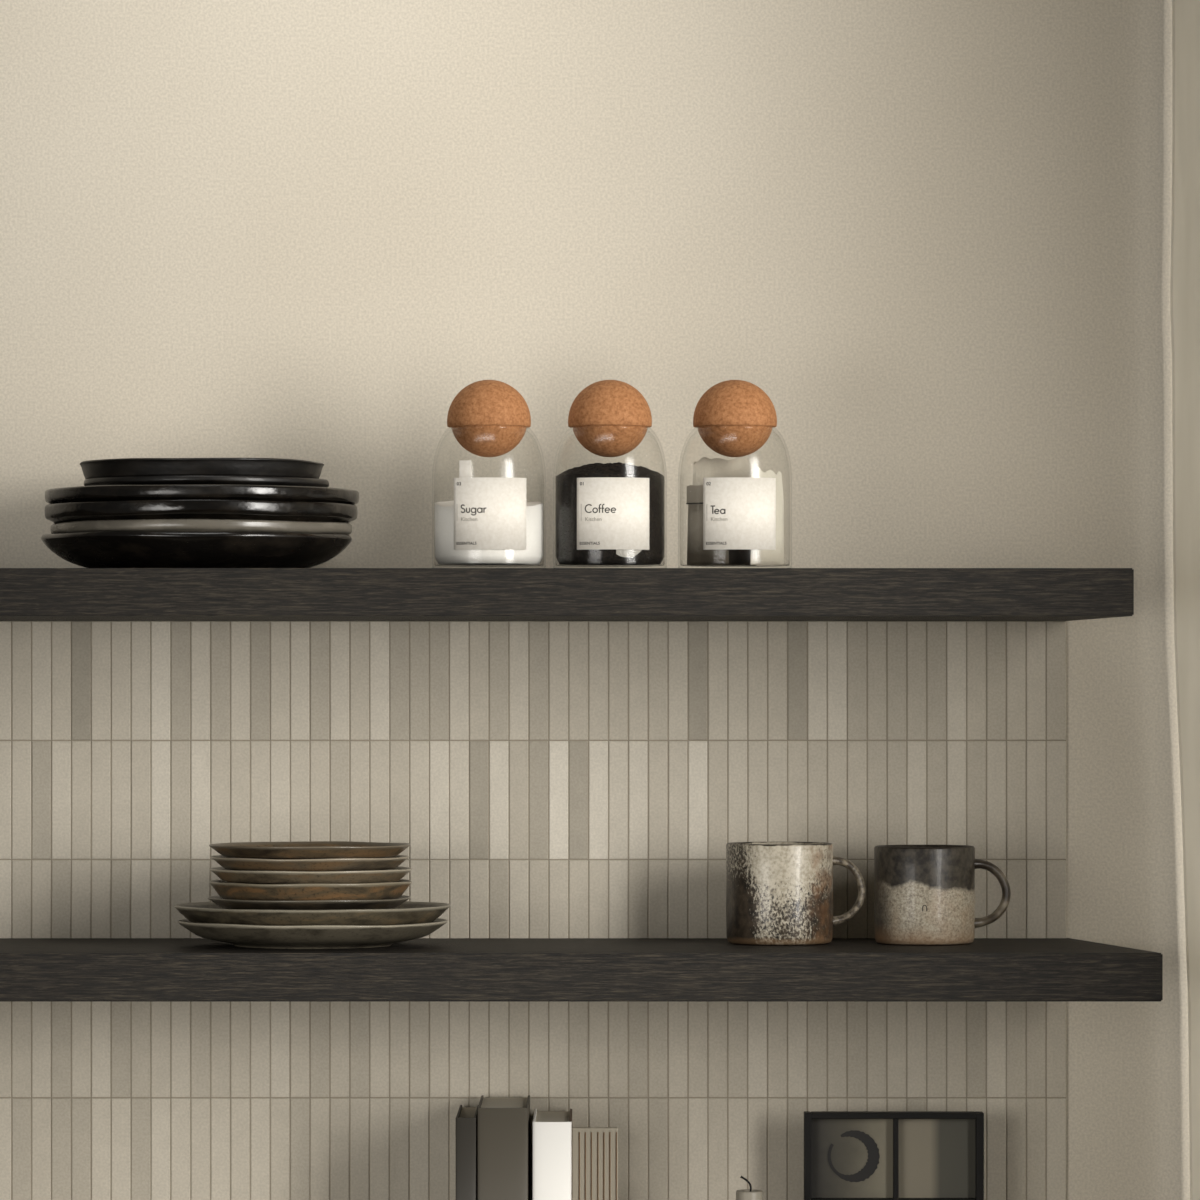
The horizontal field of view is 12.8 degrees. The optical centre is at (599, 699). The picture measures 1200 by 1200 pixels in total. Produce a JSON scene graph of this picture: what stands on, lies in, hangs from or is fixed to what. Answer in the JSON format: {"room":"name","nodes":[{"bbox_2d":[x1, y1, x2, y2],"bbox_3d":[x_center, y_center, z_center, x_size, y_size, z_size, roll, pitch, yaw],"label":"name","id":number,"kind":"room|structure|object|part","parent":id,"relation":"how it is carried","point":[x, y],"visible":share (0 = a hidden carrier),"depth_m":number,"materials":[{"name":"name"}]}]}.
{"room":"kitchen","nodes":[
{"label":"kitchen","id":0,"kind":"room"},
{"bbox_2d":[0,0,1189,1199],"bbox_3d":[-0.150,0.050,5.120,4.100,2.800,0.120,0,0,0],"label":"wall","id":1,"kind":"structure","parent":0,"point":[935,235],"depth_m":5.06,"materials":[{"name":"paint"}]},
{"bbox_2d":[0,621,1065,1199],"bbox_3d":[-0.246,0.264,5.058,1.376,0.676,0.005,0,0,0],"label":"tile backsplash","id":2,"kind":"structure","parent":1,"relation":"attached to","point":[541,779],"depth_m":5.06,"materials":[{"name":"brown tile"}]},
{"bbox_2d":[0,568,1133,620],"bbox_3d":[-0.337,-0.096,4.910,1.626,0.043,0.300,0,0,0],"label":"shelf","id":3,"kind":"object","parent":1,"relation":"attached to","point":[26,594],"visible":1,"depth_m":4.76,"materials":[{"name":"black wood"}]},
{"bbox_2d":[41,531,351,567],"bbox_3d":[-0.371,-0.135,4.907,0.285,0.034,0.285,0,0,16],"label":"shallow bowl","id":4,"kind":"object","parent":3,"relation":"on","point":[92,549],"visible":0.77,"depth_m":4.80,"materials":[{"name":"black ceramic"}]},
{"bbox_2d":[51,519,351,534],"bbox_3d":[-0.366,-0.146,4.907,0.277,0.032,0.277,0,0,31],"label":"dinner plate","id":5,"kind":"object","parent":4,"relation":"on","point":[172,525],"visible":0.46,"depth_m":4.79,"materials":[{"name":"grey ceramic"}]},
{"bbox_2d":[45,499,357,523],"bbox_3d":[-0.367,-0.161,4.907,0.288,0.038,0.287,0,0,-43],"label":"dinner plate","id":6,"kind":"object","parent":5,"relation":"on","point":[309,511],"visible":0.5,"depth_m":4.79,"materials":[{"name":"black ceramic"}]},
{"bbox_2d":[45,484,358,504],"bbox_3d":[-0.365,-0.175,4.907,0.288,0.036,0.288,0,0,-28],"label":"dinner plate","id":7,"kind":"object","parent":6,"relation":"on","point":[192,491],"visible":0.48,"depth_m":4.78,"materials":[{"name":"black ceramic"}]},
{"bbox_2d":[84,475,328,486],"bbox_3d":[-0.362,-0.194,4.907,0.225,0.017,0.224,0,0,-12],"label":"plate","id":8,"kind":"object","parent":7,"relation":"on","point":[161,479],"visible":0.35,"depth_m":4.81,"materials":[{"name":"black ceramic"}]},
{"bbox_2d":[80,458,323,478],"bbox_3d":[-0.366,-0.210,4.907,0.224,0.018,0.225,0,0,3],"label":"plate","id":9,"kind":"object","parent":8,"relation":"on","point":[122,467],"visible":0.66,"depth_m":4.81,"materials":[{"name":"black ceramic"}]},
{"bbox_2d":[432,380,545,567],"bbox_3d":[-0.101,-0.205,4.860,0.104,0.174,0.105,0,0,0],"label":"storage jar","id":10,"kind":"object","parent":3,"relation":"on","point":[487,418],"visible":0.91,"depth_m":4.82,"materials":[{"name":"clear glass"}]},
{"bbox_2d":[435,500,542,564],"bbox_3d":[-0.101,-0.154,4.860,0.099,0.061,0.099,0,0,0],"label":"sugar","id":11,"kind":"object","parent":10,"relation":"in","point":[445,554],"visible":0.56,"depth_m":4.83,"materials":[{"name":"white food"}]},
{"bbox_2d":[553,380,666,567],"bbox_3d":[0.009,-0.205,4.860,0.104,0.174,0.105,0,0,0],"label":"storage jar","id":12,"kind":"object","parent":3,"relation":"on","point":[608,418],"visible":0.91,"depth_m":4.82,"materials":[{"name":"clear glass"}]},
{"bbox_2d":[556,462,663,564],"bbox_3d":[0.009,-0.170,4.860,0.099,0.093,0.099,0,0,0],"label":"ground coffee","id":13,"kind":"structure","parent":12,"relation":"in","point":[567,553],"depth_m":4.83,"materials":[{"name":"black food"}]},
{"bbox_2d":[678,380,791,567],"bbox_3d":[0.123,-0.205,4.860,0.104,0.174,0.104,0,0,0],"label":"storage jar","id":14,"kind":"object","parent":3,"relation":"on","point":[733,418],"visible":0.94,"depth_m":4.82,"materials":[{"name":"clear glass"}]},
{"bbox_2d":[686,485,728,564],"bbox_3d":[0.098,-0.159,4.843,0.046,0.074,0.013,0,0,35],"label":"bag","id":15,"kind":"object","parent":14,"relation":"in","point":[696,555],"visible":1,"depth_m":4.84,"materials":[{"name":"paper"}]},
{"bbox_2d":[692,457,752,484],"bbox_3d":[0.113,-0.173,4.880,0.060,0.101,0.014,0,0,-9],"label":"bag","id":16,"kind":"object","parent":14,"relation":"in","point":[705,467],"visible":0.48,"depth_m":4.88,"materials":[{"name":"paper"}]},
{"bbox_2d":[729,549,750,564],"bbox_3d":[0.126,-0.151,4.856,0.034,0.057,0.013,0,0,3],"label":"bag","id":17,"kind":"object","parent":14,"relation":"in","point":[736,556],"visible":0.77,"depth_m":4.85,"materials":[{"name":"paper"}]},
{"bbox_2d":[751,467,783,565],"bbox_3d":[0.152,-0.167,4.848,0.042,0.089,0.009,0,0,-41],"label":"bag","id":18,"kind":"object","parent":14,"relation":"in","point":[758,557],"visible":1,"depth_m":4.85,"materials":[{"name":"paper"}]},
{"bbox_2d":[0,938,1162,1001],"bbox_3d":[-0.324,0.247,4.910,1.652,0.043,0.300,0,0,0],"label":"shelf","id":19,"kind":"object","parent":1,"relation":"attached to","point":[31,969],"visible":1,"depth_m":4.76,"materials":[{"name":"black wood"}]},
{"bbox_2d":[177,918,447,948],"bbox_3d":[-0.264,0.213,4.900,0.248,0.024,0.248,0,0,-9],"label":"dinner plate","id":20,"kind":"object","parent":19,"relation":"on","point":[247,936],"visible":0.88,"depth_m":4.81,"materials":[{"name":"ceramic"}]},
{"bbox_2d":[174,901,450,925],"bbox_3d":[-0.264,0.203,4.900,0.253,0.030,0.254,0,0,6],"label":"dinner plate","id":21,"kind":"object","parent":20,"relation":"on","point":[408,912],"visible":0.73,"depth_m":4.80,"materials":[{"name":"ceramic"}]},
{"bbox_2d":[208,895,410,909],"bbox_3d":[-0.267,0.186,4.900,0.186,0.012,0.186,0,0,40],"label":"plate","id":22,"kind":"object","parent":21,"relation":"on","point":[223,903],"visible":0.7,"depth_m":4.82,"materials":[{"name":"brown ceramic"}]},
{"bbox_2d":[209,879,411,900],"bbox_3d":[-0.266,0.175,4.900,0.186,0.018,0.186,0,0,-34],"label":"plate","id":23,"kind":"object","parent":22,"relation":"on","point":[225,890],"visible":0.72,"depth_m":4.82,"materials":[{"name":"brown ceramic"}]},
{"bbox_2d":[210,866,411,883],"bbox_3d":[-0.265,0.161,4.900,0.186,0.014,0.186,0,0,-19],"label":"plate","id":24,"kind":"object","parent":23,"relation":"on","point":[392,875],"visible":0.77,"depth_m":4.82,"materials":[{"name":"brown ceramic"}]},
{"bbox_2d":[211,855,408,871],"bbox_3d":[-0.266,0.149,4.900,0.182,0.013,0.181,0,0,-3],"label":"plate","id":25,"kind":"object","parent":24,"relation":"on","point":[387,863],"visible":0.82,"depth_m":4.83,"materials":[{"name":"brown ceramic"}]},
{"bbox_2d":[209,841,409,858],"bbox_3d":[-0.266,0.138,4.900,0.185,0.013,0.185,0,0,12],"label":"plate","id":26,"kind":"object","parent":25,"relation":"on","point":[302,849],"visible":1,"depth_m":4.84,"materials":[{"name":"brown ceramic"}]},
{"bbox_2d":[726,842,865,945],"bbox_3d":[0.174,0.179,4.940,0.118,0.093,0.099,0,0,34],"label":"mug","id":27,"kind":"object","parent":19,"relation":"on","point":[778,893],"visible":1,"depth_m":4.90,"materials":[{"name":"ceramic"}]},
{"bbox_3d":[0.230,0.177,4.945,0.033,0.066,0.020,0,0,0],"label":"handle","id":28,"kind":"part","parent":27,"relation":"part of","materials":[{"name":"grey ceramic"}]},
{"bbox_2d":[874,845,1010,944],"bbox_3d":[0.310,0.180,4.939,0.116,0.090,0.094,0,0,32],"label":"mug","id":29,"kind":"object","parent":19,"relation":"on","point":[924,894],"visible":1,"depth_m":4.91,"materials":[{"name":"ceramic"}]},
{"bbox_3d":[0.362,0.179,4.945,0.036,0.066,0.020,0,0,0],"label":"handle","id":30,"kind":"part","parent":29,"relation":"part of","materials":[{"name":"grey ceramic"}]},
{"bbox_2d":[1170,0,1199,1199],"bbox_3d":[0.836,0.176,4.443,0.064,2.507,1.448,0,0,-25],"label":"linen curtain","id":31,"kind":"object","parent":1,"relation":"hanging from","point":[1185,222],"visible":1,"depth_m":5.03,"materials":[{"name":"beige fabric"}]},
{"bbox_3d":[-0.150,1.480,2.320,4.100,0.060,5.720,0,0,0],"label":"floor","id":32,"kind":"structure","parent":0,"visible":0},
{"bbox_3d":[-0.400,1.045,4.755,1.780,0.810,0.600,0,0,0],"label":"base cabinet","id":33,"kind":"object","parent":32,"relation":"on","visible":0},
{"bbox_3d":[-0.400,0.625,4.758,1.800,0.030,0.595,0,0,0],"label":"countertop","id":34,"kind":"structure","parent":33,"relation":"on","visible":0},
{"bbox_2d":[456,1105,477,1199],"bbox_3d":[-0.123,0.496,4.969,0.019,0.227,0.158,0,0,0],"label":"book","id":35,"kind":"object","parent":34,"relation":"on","point":[467,1117],"visible":0.9,"depth_m":4.89,"materials":[{"name":"grey paper"}]},
{"bbox_2d":[478,1095,529,1199],"bbox_3d":[-0.089,0.492,4.969,0.046,0.236,0.159,0,0,0],"label":"book","id":36,"kind":"object","parent":34,"relation":"on","point":[503,1123],"visible":1,"depth_m":4.89,"materials":[{"name":"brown paper"}]},
{"bbox_2d":[533,1109,571,1199],"bbox_3d":[-0.044,0.498,4.968,0.036,0.223,0.160,0,0,0],"label":"book","id":37,"kind":"object","parent":34,"relation":"on","point":[552,1130],"visible":1,"depth_m":4.89,"materials":[{"name":"white paper"}]},
{"bbox_2d":[572,1127,617,1199],"bbox_3d":[-0.005,0.506,5.015,0.043,0.208,0.009,0,0,0],"label":"board","id":38,"kind":"object","parent":34,"relation":"on","point":[594,1149],"visible":1,"depth_m":5.01,"materials":[{"name":"beige"}]},
{"bbox_2d":[736,1175,762,1199],"bbox_3d":[0.137,0.523,4.900,0.025,0.174,0.025,0,0,0],"label":"pillar candle","id":39,"kind":"object","parent":34,"relation":"on","point":[745,1194],"visible":1,"depth_m":4.89,"materials":[{"name":"beige wax"}]},
{"bbox_2d":[804,1111,983,1199],"bbox_3d":[0.275,0.498,4.998,0.168,0.224,0.020,0,0,0],"label":"picture frame","id":40,"kind":"object","parent":34,"relation":"on","point":[849,1155],"visible":1,"depth_m":5.00,"materials":[{"name":"black"}]},
{"bbox_3d":[0.194,0.498,4.998,0.007,0.224,0.020,0,0,0],"label":"frame","id":41,"kind":"part","parent":40,"relation":"part of","materials":[{"name":"black"}]},
{"bbox_3d":[0.236,0.498,5.002,0.078,0.215,0.002,0,0,0],"label":"pane","id":42,"kind":"part","parent":40,"relation":"part of","materials":[{"name":"paper"}]},
{"bbox_3d":[0.275,0.389,4.998,0.154,0.006,0.020,0,0,0],"label":"frame","id":43,"kind":"part","parent":40,"relation":"part of","materials":[{"name":"black"}]},
{"bbox_3d":[0.316,0.498,5.002,0.074,0.215,0.002,0,0,0],"label":"pane","id":44,"kind":"part","parent":40,"relation":"part of","materials":[{"name":"paper"}]},
{"bbox_3d":[0.355,0.498,4.998,0.007,0.224,0.020,0,0,0],"label":"frame","id":45,"kind":"part","parent":40,"relation":"part of","materials":[{"name":"black"}]}
]}

